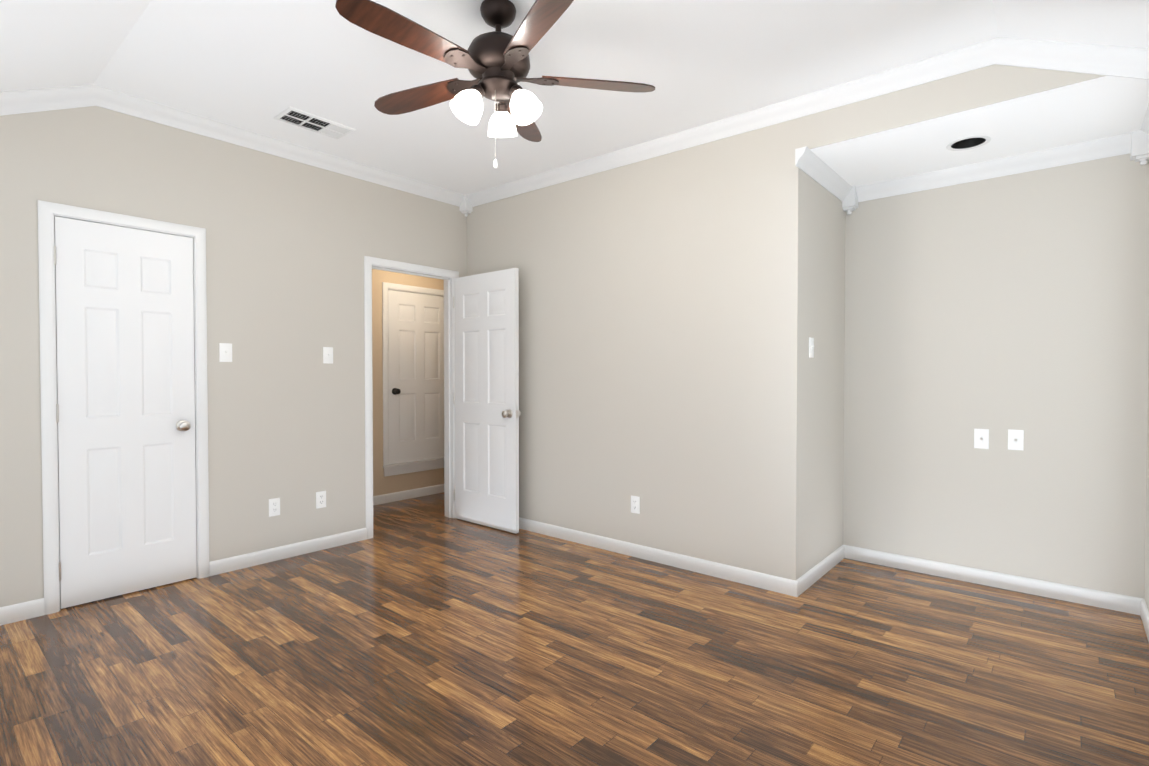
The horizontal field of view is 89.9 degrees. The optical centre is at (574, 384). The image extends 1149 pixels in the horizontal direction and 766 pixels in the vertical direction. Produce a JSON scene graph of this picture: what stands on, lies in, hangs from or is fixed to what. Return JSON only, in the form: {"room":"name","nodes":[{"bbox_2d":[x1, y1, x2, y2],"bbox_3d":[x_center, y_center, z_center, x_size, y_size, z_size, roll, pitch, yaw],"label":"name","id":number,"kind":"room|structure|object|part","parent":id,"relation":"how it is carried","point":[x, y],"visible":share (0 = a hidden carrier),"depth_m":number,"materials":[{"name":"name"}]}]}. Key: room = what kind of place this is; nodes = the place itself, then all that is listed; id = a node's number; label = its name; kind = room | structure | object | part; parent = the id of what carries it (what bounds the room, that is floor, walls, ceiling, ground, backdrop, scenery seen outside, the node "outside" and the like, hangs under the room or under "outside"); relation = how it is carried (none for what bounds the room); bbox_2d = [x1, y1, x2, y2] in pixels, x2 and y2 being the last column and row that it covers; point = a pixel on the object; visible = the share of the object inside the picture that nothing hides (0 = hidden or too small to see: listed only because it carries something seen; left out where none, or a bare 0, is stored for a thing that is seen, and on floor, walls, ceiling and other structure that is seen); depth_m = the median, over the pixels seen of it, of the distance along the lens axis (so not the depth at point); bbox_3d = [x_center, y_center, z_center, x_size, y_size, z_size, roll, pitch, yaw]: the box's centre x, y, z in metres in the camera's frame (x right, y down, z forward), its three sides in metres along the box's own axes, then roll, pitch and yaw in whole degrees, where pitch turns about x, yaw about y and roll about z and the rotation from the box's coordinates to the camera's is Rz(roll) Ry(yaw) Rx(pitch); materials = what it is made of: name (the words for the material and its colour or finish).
{"room":"empty bedroom","nodes":[
{"label":"empty bedroom","id":0,"kind":"room"},
{"bbox_2d":[0,106,466,606],"bbox_3d":[-1.658,-0.352,4.235,0.120,3.000,5.140,1,1,40],"label":"wall","id":1,"kind":"structure","parent":0,"point":[290,244],"depth_m":3.65,"materials":[{"name":"grey paint"}]},
{"bbox_2d":[0,598,44,625],"bbox_3d":[-2.939,1.133,2.655,0.014,0.085,0.733,1,1,40],"label":"baseboard","id":2,"kind":"structure","parent":1,"relation":"attached to","point":[34,608],"depth_m":2.87,"materials":[{"name":"white paint"}]},
{"bbox_2d":[38,200,209,614],"bbox_3d":[-2.505,0.115,3.238,0.137,2.102,0.744,1,1,40],"label":"trim","id":3,"kind":"structure","parent":1,"relation":"attached to","point":[48,212],"depth_m":2.97,"materials":[{"name":"white paint"}]},
{"bbox_2d":[54,216,196,608],"bbox_3d":[-2.483,0.144,3.213,0.171,2.028,0.627,1,1,40],"label":"closet door","id":4,"kind":"structure","parent":1,"relation":"in","point":[125,404],"depth_m":3.18,"materials":[{"name":"white paint"}]},
{"bbox_2d":[219,343,231,361],"bbox_3d":[-2.149,-0.200,3.554,0.019,0.115,0.070,1,1,40],"label":"light switch","id":5,"kind":"object","parent":1,"relation":"attached to","point":[225,352],"visible":1,"depth_m":3.55,"materials":[{"name":"white plastic"}]},
{"bbox_2d":[0,84,463,213],"bbox_3d":[-2.043,-1.310,3.615,0.078,0.553,3.360,1,1,40],"label":"crown molding","id":6,"kind":"structure","parent":1,"relation":"attached to","point":[57,98],"depth_m":3.41,"materials":[{"name":"white paint"}]},
{"bbox_2d":[269,498,279,516],"bbox_3d":[-1.972,0.804,3.788,0.008,0.115,0.070,1,1,40],"label":"electrical outlet","id":7,"kind":"object","parent":1,"relation":"attached to","point":[274,506],"visible":1,"depth_m":3.79,"materials":[{"name":"white plastic"}]},
{"bbox_2d":[209,528,366,575],"bbox_3d":[-1.884,1.112,3.891,0.014,0.085,1.031,1,1,40],"label":"baseboard","id":8,"kind":"structure","parent":1,"relation":"attached to","point":[238,562],"depth_m":3.83,"materials":[{"name":"white paint"}]},
{"bbox_2d":[316,491,325,508],"bbox_3d":[-1.770,0.802,4.025,0.008,0.115,0.070,1,1,40],"label":"electrical outlet","id":9,"kind":"object","parent":1,"relation":"attached to","point":[321,499],"visible":1,"depth_m":4.02,"materials":[{"name":"white plastic"}]},
{"bbox_2d":[323,347,332,363],"bbox_3d":[-1.728,-0.208,4.048,0.019,0.115,0.070,1,1,40],"label":"light switch","id":10,"kind":"object","parent":1,"relation":"attached to","point":[327,355],"visible":1,"depth_m":4.05,"materials":[{"name":"white plastic"}]},
{"bbox_2d":[364,256,458,538],"bbox_3d":[-1.319,0.090,4.641,0.152,2.102,0.869,1,1,40],"label":"trim","id":11,"kind":"structure","parent":1,"relation":"attached to","point":[445,275],"depth_m":4.69,"materials":[{"name":"white paint"}]},
{"bbox_2d":[453,268,520,532],"bbox_3d":[-0.724,0.119,4.648,0.752,2.028,0.171,1,1,40],"label":"open entry door","id":12,"kind":"structure","parent":1,"relation":"in","point":[486,393],"depth_m":4.60,"materials":[{"name":"white paint"}]},
{"bbox_2d":[372,269,443,495],"bbox_3d":[-1.820,-0.374,5.556,0.120,3.000,3.340,1,1,40],"label":"wall","id":13,"kind":"structure","parent":0,"point":[382,484],"depth_m":5.44,"materials":[{"name":"beige paint"}]},
{"bbox_2d":[373,484,443,504],"bbox_3d":[-1.769,1.084,5.538,0.014,0.085,3.100,1,1,40],"label":"baseboard","id":14,"kind":"structure","parent":13,"relation":"attached to","point":[413,493],"depth_m":5.67,"materials":[{"name":"white paint"}]},
{"bbox_2d":[382,282,443,476],"bbox_3d":[-1.585,-0.057,5.814,0.151,1.847,0.848,1,1,40],"label":"door frame","id":15,"kind":"structure","parent":13,"relation":"attached to","point":[411,466],"depth_m":5.50,"materials":[{"name":"white paint"}]},
{"bbox_2d":[388,290,443,463],"bbox_3d":[-1.562,-0.079,5.801,0.171,1.672,0.717,1,1,40],"label":"door","id":16,"kind":"structure","parent":13,"relation":"in","point":[416,367],"depth_m":5.75,"materials":[{"name":"white paint"}]},
{"bbox_2d":[0,492,1148,765],"bbox_3d":[-0.474,1.216,3.253,5.790,0.100,5.140,1,1,40],"label":"floor","id":17,"kind":"structure","parent":0,"point":[422,630],"depth_m":2.40,"materials":[{"name":"laminate"}]},
{"bbox_2d":[0,0,1148,194],"bbox_3d":[-0.441,-1.293,2.262,4.330,0.541,3.560,1,1,40],"label":"ceiling","id":18,"kind":"structure","parent":0,"point":[255,66],"depth_m":2.70,"materials":[{"name":"white paint"}]},
{"bbox_2d":[273,107,355,138],"bbox_3d":[-1.563,-1.572,3.477,0.220,0.012,0.400,1,1,40],"label":"ceiling vent","id":19,"kind":"object","parent":18,"relation":"in","point":[308,121],"visible":1,"depth_m":3.46,"materials":[{"name":"white metal"}]},
{"bbox_2d":[335,0,654,168],"bbox_3d":[-0.350,-1.203,2.328,1.265,0.669,1.235,1,1,40],"label":"ceiling fan","id":20,"kind":"object","parent":18,"relation":"hanging from","point":[496,63],"visible":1,"depth_m":2.28,"materials":[{"name":"brown wood"}]},
{"bbox_3d":[-0.303,-1.113,2.333,0.354,0.129,0.362,1,1,40],"label":"glass","id":21,"kind":"part","parent":20,"relation":"part of","materials":[{"name":"white glass"}]},
{"bbox_2d":[467,64,1148,598],"bbox_3d":[0.733,-0.342,3.656,4.270,3.000,0.120,1,1,40],"label":"wall","id":22,"kind":"structure","parent":0,"point":[677,310],"depth_m":3.00,"materials":[{"name":"grey paint"}]},
{"bbox_2d":[631,495,639,513],"bbox_3d":[0.407,0.805,3.870,0.070,0.115,0.008,1,1,40],"label":"electrical outlet","id":23,"kind":"object","parent":22,"relation":"attached to","point":[635,504],"visible":1,"depth_m":3.87,"materials":[{"name":"white plastic"}]},
{"bbox_2d":[519,517,803,596],"bbox_3d":[0.145,1.109,4.091,2.844,0.085,0.020,1,1,40],"label":"baseboard","id":24,"kind":"structure","parent":22,"relation":"attached to","point":[786,586],"depth_m":3.67,"materials":[{"name":"white paint"}]},
{"bbox_2d":[464,37,1147,216],"bbox_3d":[0.642,-1.389,3.586,4.199,0.392,0.078,1,1,40],"label":"crown molding","id":25,"kind":"structure","parent":22,"relation":"attached to","point":[1118,61],"depth_m":2.90,"materials":[{"name":"white paint"}]},
{"bbox_2d":[809,337,814,357],"bbox_3d":[1.377,-0.216,3.328,0.019,0.115,0.070,1,1,40],"label":"light switch","id":26,"kind":"object","parent":22,"relation":"attached to","point":[811,347],"visible":1,"depth_m":3.32,"materials":[{"name":"white plastic"}]},
{"bbox_2d":[802,545,847,590],"bbox_3d":[1.507,1.119,3.508,0.014,0.085,0.840,1,1,40],"label":"baseboard","id":27,"kind":"structure","parent":22,"relation":"attached to","point":[815,573],"depth_m":3.53,"materials":[{"name":"white paint"}]},
{"bbox_2d":[800,165,855,214],"bbox_3d":[1.522,-1.197,3.435,0.078,0.163,0.810,1,1,40],"label":"crown molding","id":28,"kind":"structure","parent":22,"relation":"attached to","point":[826,177],"depth_m":3.56,"materials":[{"name":"white paint"}]},
{"bbox_2d":[974,429,988,448],"bbox_3d":[2.369,0.314,3.353,0.070,0.115,0.016,1,1,40],"label":"jack","id":29,"kind":"object","parent":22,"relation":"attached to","point":[981,438],"visible":1,"depth_m":3.35,"materials":[{"name":"white plastic"}]},
{"bbox_2d":[848,133,1127,214],"bbox_3d":[2.296,-1.208,3.348,1.369,0.197,0.078,1,1,40],"label":"crown molding","id":30,"kind":"structure","parent":22,"relation":"attached to","point":[1117,145],"depth_m":3.26,"materials":[{"name":"white paint"}]},
{"bbox_2d":[848,546,1135,613],"bbox_3d":[2.332,1.121,3.399,1.410,0.085,0.014,1,1,40],"label":"baseboard","id":31,"kind":"structure","parent":22,"relation":"attached to","point":[1102,599],"depth_m":3.30,"materials":[{"name":"white paint"}]},
{"bbox_2d":[1008,429,1023,450],"bbox_3d":[2.490,0.310,3.250,0.070,0.115,0.016,1,1,40],"label":"jack","id":32,"kind":"object","parent":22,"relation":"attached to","point":[1015,439],"visible":1,"depth_m":3.25,"materials":[{"name":"white plastic"}]},
{"bbox_2d":[810,76,1148,186],"bbox_3d":[2.066,-1.420,3.020,1.480,0.301,0.910,1,1,40],"label":"ceiling","id":33,"kind":"structure","parent":0,"point":[1097,108],"depth_m":2.88,"materials":[{"name":"white paint"}]},
{"bbox_2d":[946,136,990,150],"bbox_3d":[2.069,-1.319,3.026,0.196,0.104,0.196,1,1,40],"label":"recessed light","id":34,"kind":"object","parent":33,"relation":"in","point":[971,142],"visible":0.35,"depth_m":3.07,"materials":[{"name":"black metal"}]},
{"bbox_2d":[1144,348,1148,610],"bbox_3d":[1.479,-0.298,1.148,0.120,3.000,4.510,1,1,40],"label":"wall","id":35,"kind":"structure","parent":0,"point":[1146,589],"depth_m":2.87,"materials":[{"name":"grey paint"}]},
{"bbox_2d":[1128,48,1148,164],"bbox_3d":[1.445,-1.101,1.242,0.071,0.338,4.390,1,1,40],"label":"crown molding","id":36,"kind":"structure","parent":35,"relation":"attached to","point":[1138,140],"depth_m":2.86,"materials":[{"name":"white paint"}]},
{"bbox_2d":[1136,597,1148,641],"bbox_3d":[1.467,1.158,1.262,0.014,0.085,4.390,1,1,40],"label":"baseboard","id":37,"kind":"structure","parent":35,"relation":"attached to","point":[1141,607],"depth_m":2.83,"materials":[{"name":"white paint"}]}
]}

